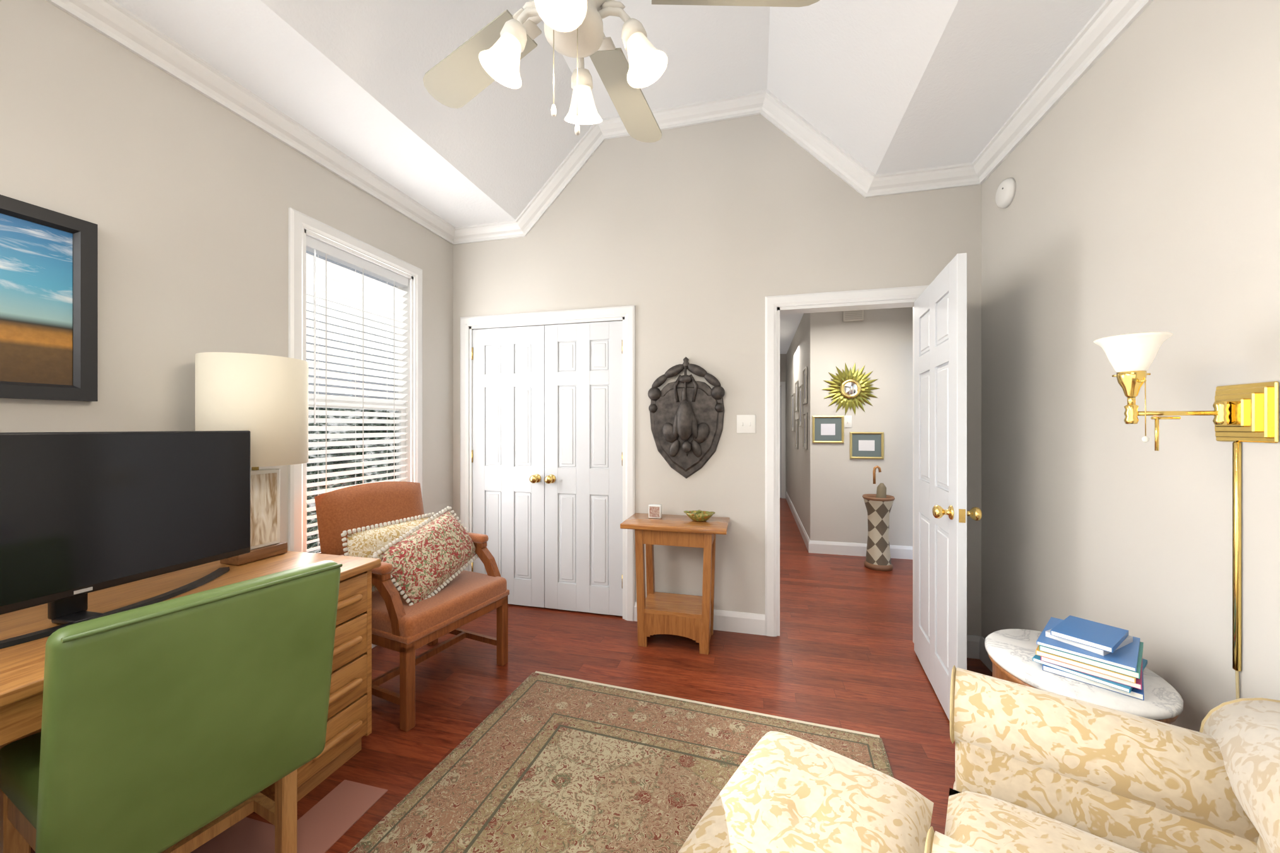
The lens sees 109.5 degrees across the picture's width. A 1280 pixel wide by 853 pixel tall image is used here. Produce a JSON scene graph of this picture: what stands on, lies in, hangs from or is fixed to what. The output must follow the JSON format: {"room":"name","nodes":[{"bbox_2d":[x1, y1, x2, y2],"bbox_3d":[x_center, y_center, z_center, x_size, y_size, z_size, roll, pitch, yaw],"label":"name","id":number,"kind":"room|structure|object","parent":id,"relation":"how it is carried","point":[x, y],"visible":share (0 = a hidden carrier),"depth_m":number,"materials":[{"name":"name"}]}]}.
{"room":"home office","nodes":[
{"label":"home office","id":0,"kind":"room"},
{"bbox_2d":[0,0,453,551],"bbox_3d":[-1.919,-0.125,1.583,0.120,2.850,3.980,0,0,14],"label":"wall","id":1,"kind":"structure","parent":0,"point":[183,195],"depth_m":1.73,"materials":[{"name":"paint"}]},
{"bbox_2d":[0,194,97,401],"bbox_3d":[-1.992,-0.385,0.988,0.030,0.600,1.130,0,0,14],"label":"landscape picture","id":2,"kind":"object","parent":1,"relation":"attached to","point":[48,304],"visible":1,"depth_m":1.43,"materials":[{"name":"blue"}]},
{"bbox_2d":[45,0,459,244],"bbox_3d":[-1.824,-1.404,1.559,0.075,0.092,3.740,0,0,14],"label":"crown molding","id":3,"kind":"structure","parent":1,"relation":"attached to","point":[108,17],"depth_m":1.92,"materials":[{"name":"white wood"}]},
{"bbox_2d":[288,207,422,552],"bbox_3d":[-1.626,-0.125,2.630,0.171,1.870,0.925,0,0,14],"label":"window frame","id":4,"kind":"structure","parent":1,"relation":"attached to","point":[301,225],"depth_m":2.45,"materials":[{"name":"white wood"}]},
{"bbox_2d":[306,235,408,553],"bbox_3d":[-1.641,-0.125,2.634,0.089,1.694,0.719,0,0,14],"label":"window","id":5,"kind":"structure","parent":1,"relation":"in","point":[353,293],"depth_m":2.59,"materials":[{"name":"white plastic"}]},
{"bbox_2d":[371,643,376,648],"bbox_3d":[-1.846,1.238,1.564,0.030,0.125,3.740,0,0,14],"label":"baseboard","id":6,"kind":"structure","parent":1,"relation":"attached to","point":[373,645],"depth_m":2.66,"materials":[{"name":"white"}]},
{"bbox_2d":[30,497,992,852],"bbox_3d":[1.162,1.350,3.971,4.910,0.100,10.130,0,0,14],"label":"floor","id":7,"kind":"structure","parent":0,"point":[839,652],"depth_m":2.40,"materials":[{"name":"brown wood"}]},
{"bbox_2d":[0,551,381,802],"bbox_3d":[-1.641,0.920,0.950,0.706,0.760,2.030,0,0,14],"label":"desk","id":8,"kind":"object","parent":7,"relation":"on","point":[349,724],"visible":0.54,"depth_m":1.65,"materials":[{"name":"brown wood"}]},
{"bbox_2d":[0,430,250,649],"bbox_3d":[-1.583,0.277,1.260,0.183,0.524,0.868,0,0,14],"label":"monitor","id":9,"kind":"object","parent":8,"relation":"on","point":[82,514],"visible":0.88,"depth_m":1.30,"materials":[{"name":"black plastic"}]},
{"bbox_2d":[195,352,308,565],"bbox_3d":[-1.577,0.132,1.852,0.352,0.815,0.352,0,0,14],"label":"table lamp","id":10,"kind":"object","parent":8,"relation":"on","point":[263,399],"visible":0.73,"depth_m":1.75,"materials":[{"name":"beige fabric"}]},
{"bbox_2d":[189,780,387,852],"bbox_3d":[-1.382,1.298,1.095,0.680,0.003,1.240,0,0,14],"label":"chair mat","id":11,"kind":"object","parent":7,"relation":"on","point":[326,823],"visible":0.5,"depth_m":1.46,"materials":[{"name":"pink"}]},
{"bbox_2d":[0,560,342,852],"bbox_3d":[-1.215,0.842,1.209,0.566,0.908,0.564,0,0,25],"label":"office chair","id":12,"kind":"object","parent":11,"relation":"on","point":[189,723],"visible":1,"depth_m":1.03,"materials":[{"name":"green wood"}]},
{"bbox_2d":[314,481,509,732],"bbox_3d":[-1.173,0.804,2.354,0.714,0.986,0.657,0,0,25],"label":"armchair","id":13,"kind":"object","parent":7,"relation":"on","point":[426,589],"visible":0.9,"depth_m":2.23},
{"bbox_2d":[347,671,893,852],"bbox_3d":[-0.151,1.293,0.967,1.640,0.012,2.468,0,0,18],"label":"rug","id":14,"kind":"object","parent":7,"relation":"on","point":[538,762],"visible":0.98,"depth_m":1.69,"materials":[{"name":"beige carpet"}]},
{"bbox_2d":[677,731,933,852],"bbox_3d":[0.374,1.074,1.014,0.430,0.425,0.610,0,0,38],"label":"ottoman","id":15,"kind":"object","parent":14,"relation":"on","point":[781,793],"visible":0.94,"depth_m":1.03,"materials":[{"name":"beige fabric"}]},
{"bbox_2d":[924,665,1279,852],"bbox_3d":[0.945,0.934,0.786,0.700,0.704,0.858,0,0,38],"label":"armchair","id":16,"kind":"object","parent":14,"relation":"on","point":[1038,771],"visible":1,"depth_m":1.00,"materials":[{"name":"beige fabric"}]},
{"bbox_2d":[620,513,729,655],"bbox_3d":[0.225,0.938,2.765,0.620,0.725,0.350,0,0,14],"label":"console table","id":17,"kind":"object","parent":7,"relation":"on","point":[690,616],"visible":1,"depth_m":2.66,"materials":[{"name":"brown wood"}]},
{"bbox_2d":[648,504,662,518],"bbox_3d":[0.095,0.533,2.844,0.080,0.082,0.042,0,0,14],"label":"cube","id":18,"kind":"object","parent":17,"relation":"on","point":[654,510],"visible":1,"depth_m":2.83,"materials":[{"name":"white plastic"}]},
{"bbox_2d":[683,509,715,521],"bbox_3d":[0.360,0.546,2.759,0.194,0.055,0.151,0,0,14],"label":"dish","id":19,"kind":"object","parent":17,"relation":"on","point":[699,515],"visible":1,"depth_m":2.72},
{"bbox_2d":[862,465,894,571],"bbox_3d":[2.197,0.829,4.166,0.270,0.942,0.270,0,0,14],"label":"umbrella stand","id":20,"kind":"object","parent":7,"relation":"on","point":[878,505],"visible":1,"depth_m":4.09,"materials":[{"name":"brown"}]},
{"bbox_2d":[984,629,1183,724],"bbox_3d":[1.316,1.010,1.378,0.410,0.580,0.484,0,0,14],"label":"side table","id":21,"kind":"object","parent":7,"relation":"on","point":[1012,653],"visible":0.35,"depth_m":1.27,"materials":[{"name":"white stone"}]},
{"bbox_2d":[1032,615,1147,700],"bbox_3d":[1.341,0.663,1.348,0.280,0.111,0.223,0,0,-40],"label":"books","id":22,"kind":"object","parent":21,"relation":"on","point":[1108,657],"visible":1,"depth_m":1.29,"materials":[{"name":"blue paper"}]},
{"bbox_2d":[113,0,1105,227],"bbox_3d":[-0.203,-1.790,1.146,3.420,0.680,3.980,0,0,14],"label":"ceiling","id":23,"kind":"structure","parent":0,"point":[875,87],"depth_m":2.12,"materials":[{"name":"white paint"}]},
{"bbox_2d":[422,0,819,142],"bbox_3d":[-0.147,-1.379,1.198,1.260,1.339,1.228,0,0,14],"label":"fan","id":24,"kind":"object","parent":23,"relation":"hanging from","point":[498,48],"visible":1,"depth_m":1.21,"materials":[{"name":"beige wood"}]},
{"bbox_2d":[453,114,981,636],"bbox_3d":[0.273,-0.375,3.016,3.420,3.350,0.120,0,0,14],"label":"wall","id":25,"kind":"structure","parent":0,"point":[697,244],"depth_m":2.89,"materials":[{"name":"paint"}]},
{"bbox_2d":[471,325,544,607],"bbox_3d":[-0.968,0.285,3.265,0.585,2.006,0.105,0,0,14],"label":"closet door","id":26,"kind":"structure","parent":25,"relation":"in","point":[508,456],"depth_m":3.27,"materials":[{"name":"white wood"}]},
{"bbox_2d":[460,305,634,621],"bbox_3d":[-0.669,0.245,3.247,1.340,2.110,0.140,0,0,14],"label":"door frame","id":27,"kind":"structure","parent":25,"relation":"attached to","point":[626,314],"depth_m":3.10,"materials":[{"name":"white wood"}]},
{"bbox_2d":[544,320,622,616],"bbox_3d":[-0.398,0.285,3.119,0.585,2.006,0.105,0,0,14],"label":"closet door","id":28,"kind":"structure","parent":25,"relation":"in","point":[583,465],"depth_m":3.13,"materials":[{"name":"white wood"}]},
{"bbox_2d":[647,357,724,479],"bbox_3d":[0.290,-0.057,2.898,0.500,0.793,0.116,0,0,14],"label":"plaque","id":29,"kind":"object","parent":25,"relation":"attached to","point":[687,412],"visible":1,"depth_m":2.90,"materials":[{"name":"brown metal"}]},
{"bbox_2d":[634,601,764,635],"bbox_3d":[0.373,1.238,2.920,0.840,0.125,0.016,0,0,14],"label":"baseboard","id":30,"kind":"structure","parent":25,"relation":"attached to","point":[740,622],"depth_m":2.85,"materials":[{"name":"white wood"}]},
{"bbox_2d":[456,89,969,244],"bbox_3d":[0.249,-1.704,2.922,3.240,0.692,0.075,0,0,14],"label":"crown molding","id":31,"kind":"structure","parent":25,"relation":"attached to","point":[868,184],"depth_m":2.82,"materials":[{"name":"white wood"}]},
{"bbox_2d":[736,415,755,433],"bbox_3d":[0.668,-0.015,2.845,0.116,0.116,0.015,0,0,14],"label":"switch plate","id":32,"kind":"object","parent":25,"relation":"attached to","point":[745,424],"visible":1,"depth_m":2.85,"materials":[{"name":"white plastic"}]},
{"bbox_2d":[764,285,928,643],"bbox_3d":[1.256,0.245,2.765,0.950,2.110,0.158,0,0,14],"label":"door frame","id":33,"kind":"structure","parent":25,"relation":"attached to","point":[898,297],"depth_m":2.80,"materials":[{"name":"white wood"}]},
{"bbox_2d":[913,253,982,721],"bbox_3d":[1.439,0.285,2.243,0.182,2.006,0.778,0,0,14],"label":"hall door","id":34,"kind":"structure","parent":25,"relation":"in","point":[942,513],"depth_m":2.09,"materials":[{"name":"white wood"}]},
{"bbox_2d":[780,354,785,386],"bbox_3d":[2.146,-0.010,8.380,1.020,2.620,0.100,0,0,14],"label":"wall","id":35,"kind":"structure","parent":0,"point":[782,356],"depth_m":8.22,"materials":[{"name":"paint"}]},
{"bbox_2d":[780,381,785,498],"bbox_3d":[2.188,0.245,8.261,0.900,2.110,0.105,0,0,14],"label":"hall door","id":36,"kind":"structure","parent":35,"relation":"in","point":[782,440],"depth_m":8.17,"materials":[{"name":"white wood"}]},
{"bbox_2d":[780,313,803,354],"bbox_3d":[1.936,-1.360,5.569,2.240,0.080,5.650,0,0,14],"label":"ceiling","id":37,"kind":"structure","parent":0,"point":[789,324],"depth_m":6.08,"materials":[{"name":"white paint"}]},
{"bbox_2d":[785,312,820,540],"bbox_3d":[2.267,-0.010,6.465,0.100,2.620,3.750,0,0,14],"label":"wall","id":38,"kind":"structure","parent":0,"point":[802,466],"depth_m":5.02,"materials":[{"name":"paint"}]},
{"bbox_2d":[791,393,794,431],"bbox_3d":[2.251,-0.200,6.650,0.020,0.550,0.400,0,0,14],"label":"framed picture","id":39,"kind":"object","parent":38,"relation":"attached to","point":[793,412],"visible":1,"depth_m":6.66,"materials":[{"name":"white"}]},
{"bbox_2d":[794,380,798,412],"bbox_3d":[2.103,-0.400,6.069,0.020,0.400,0.300,0,0,14],"label":"framed picture","id":40,"kind":"object","parent":38,"relation":"attached to","point":[796,396],"visible":1,"depth_m":5.93,"materials":[{"name":"white"}]},
{"bbox_2d":[794,419,798,449],"bbox_3d":[2.103,0.100,6.069,0.020,0.400,0.300,0,0,14],"label":"framed picture","id":41,"kind":"object","parent":38,"relation":"attached to","point":[796,433],"visible":1,"depth_m":5.93,"materials":[{"name":"white"}]},
{"bbox_2d":[785,491,811,552],"bbox_3d":[2.197,1.238,6.423,0.016,0.125,3.666,0,0,14],"label":"baseboard","id":42,"kind":"structure","parent":38,"relation":"attached to","point":[805,536],"depth_m":5.56,"materials":[{"name":"white wood"}]},
{"bbox_2d":[798,384,802,426],"bbox_3d":[1.967,-0.250,5.536,0.020,0.500,0.350,0,0,14],"label":"framed picture","id":43,"kind":"object","parent":38,"relation":"attached to","point":[800,406],"visible":0.98,"depth_m":5.55,"materials":[{"name":"white"}]},
{"bbox_2d":[802,366,807,405],"bbox_3d":[1.844,-0.450,5.051,0.020,0.400,0.300,0,0,14],"label":"framed picture","id":44,"kind":"object","parent":38,"relation":"attached to","point":[805,385],"visible":1,"depth_m":5.06,"materials":[{"name":"white"}]},
{"bbox_2d":[802,412,807,449],"bbox_3d":[1.844,0.050,5.051,0.020,0.400,0.300,0,0,14],"label":"framed picture","id":45,"kind":"object","parent":38,"relation":"attached to","point":[805,430],"visible":1,"depth_m":5.06,"materials":[{"name":"white"}]},
{"bbox_2d":[820,307,912,546],"bbox_3d":[2.291,-0.010,4.576,0.840,2.620,0.100,0,0,14],"label":"wall","id":46,"kind":"structure","parent":0,"point":[828,486],"depth_m":4.52,"materials":[{"name":"paint"}]},
{"bbox_2d":[812,415,843,443],"bbox_3d":[1.918,0.030,4.608,0.300,0.280,0.020,0,0,14],"label":"framed picture","id":47,"kind":"object","parent":46,"relation":"attached to","point":[827,429],"visible":1,"depth_m":4.61,"materials":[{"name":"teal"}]},
{"bbox_2d":[843,415,852,427],"bbox_3d":[2.101,-0.050,4.567,0.075,0.120,0.010,0,0,14],"label":"light switch","id":48,"kind":"object","parent":46,"relation":"attached to","point":[847,421],"visible":1,"depth_m":4.57,"materials":[{"name":"white plastic"}]},
{"bbox_2d":[822,362,879,415],"bbox_3d":[2.117,-0.380,4.542,0.550,0.542,0.040,0,0,14],"label":"sunburst mirror","id":49,"kind":"object","parent":46,"relation":"attached to","point":[851,389],"visible":1,"depth_m":4.54,"materials":[{"name":"gold metal"}]},
{"bbox_2d":[842,309,864,321],"bbox_3d":[2.143,-1.115,4.543,0.190,0.110,0.036,0,0,14],"label":"air vent","id":50,"kind":"object","parent":46,"relation":"attached to","point":[852,315],"visible":0.92,"depth_m":4.53,"materials":[{"name":"beige metal"}]},
{"bbox_2d":[811,540,912,559],"bbox_3d":[2.230,1.238,4.532,0.956,0.125,0.016,0,0,14],"label":"baseboard","id":51,"kind":"structure","parent":46,"relation":"attached to","point":[899,552],"depth_m":4.55,"materials":[{"name":"white wood"}]},
{"bbox_2d":[849,432,883,459],"bbox_3d":[2.267,0.190,4.519,0.310,0.270,0.020,0,0,14],"label":"framed picture","id":52,"kind":"object","parent":46,"relation":"attached to","point":[867,445],"visible":1,"depth_m":4.52,"materials":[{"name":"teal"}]},
{"bbox_2d":[981,0,1279,732],"bbox_3d":[1.512,-0.125,0.709,0.120,2.850,3.980,0,0,14],"label":"wall","id":53,"kind":"structure","parent":0,"point":[1140,164],"depth_m":1.46,"materials":[{"name":"paint"}]},
{"bbox_2d":[972,634,992,672],"bbox_3d":[1.446,1.238,0.725,0.016,0.125,3.740,0,0,14],"label":"baseboard","id":54,"kind":"structure","parent":53,"relation":"attached to","point":[979,652],"depth_m":2.51,"materials":[{"name":"white wood"}]},
{"bbox_2d":[995,177,1016,208],"bbox_3d":[1.828,-1.170,2.269,0.038,0.136,0.136,0,0,14],"label":"smoke detector","id":55,"kind":"object","parent":53,"relation":"attached to","point":[1005,192],"visible":1,"depth_m":2.24,"materials":[{"name":"white plastic"}]},
{"bbox_2d":[966,0,1153,186],"bbox_3d":[1.418,-1.404,0.732,0.075,0.092,3.740,0,0,14],"label":"crown molding","id":56,"kind":"structure","parent":53,"relation":"attached to","point":[1104,29],"depth_m":1.82,"materials":[{"name":"white wood"}]},
{"bbox_2d":[1093,331,1278,699],"bbox_3d":[1.413,0.404,1.203,0.315,1.292,0.150,0,0,14],"label":"sconce","id":57,"kind":"object","parent":53,"relation":"attached to","point":[1246,413],"visible":1,"depth_m":1.18,"materials":[{"name":"gold metal"}]},
{"label":"outside","id":58,"kind":"structure","parent":0,"visible":0},
{"bbox_2d":[306,250,395,553],"bbox_3d":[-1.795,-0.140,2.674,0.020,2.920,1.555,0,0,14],"label":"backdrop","id":59,"kind":"structure","parent":58,"point":[373,459],"depth_m":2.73,"materials":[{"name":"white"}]}
]}

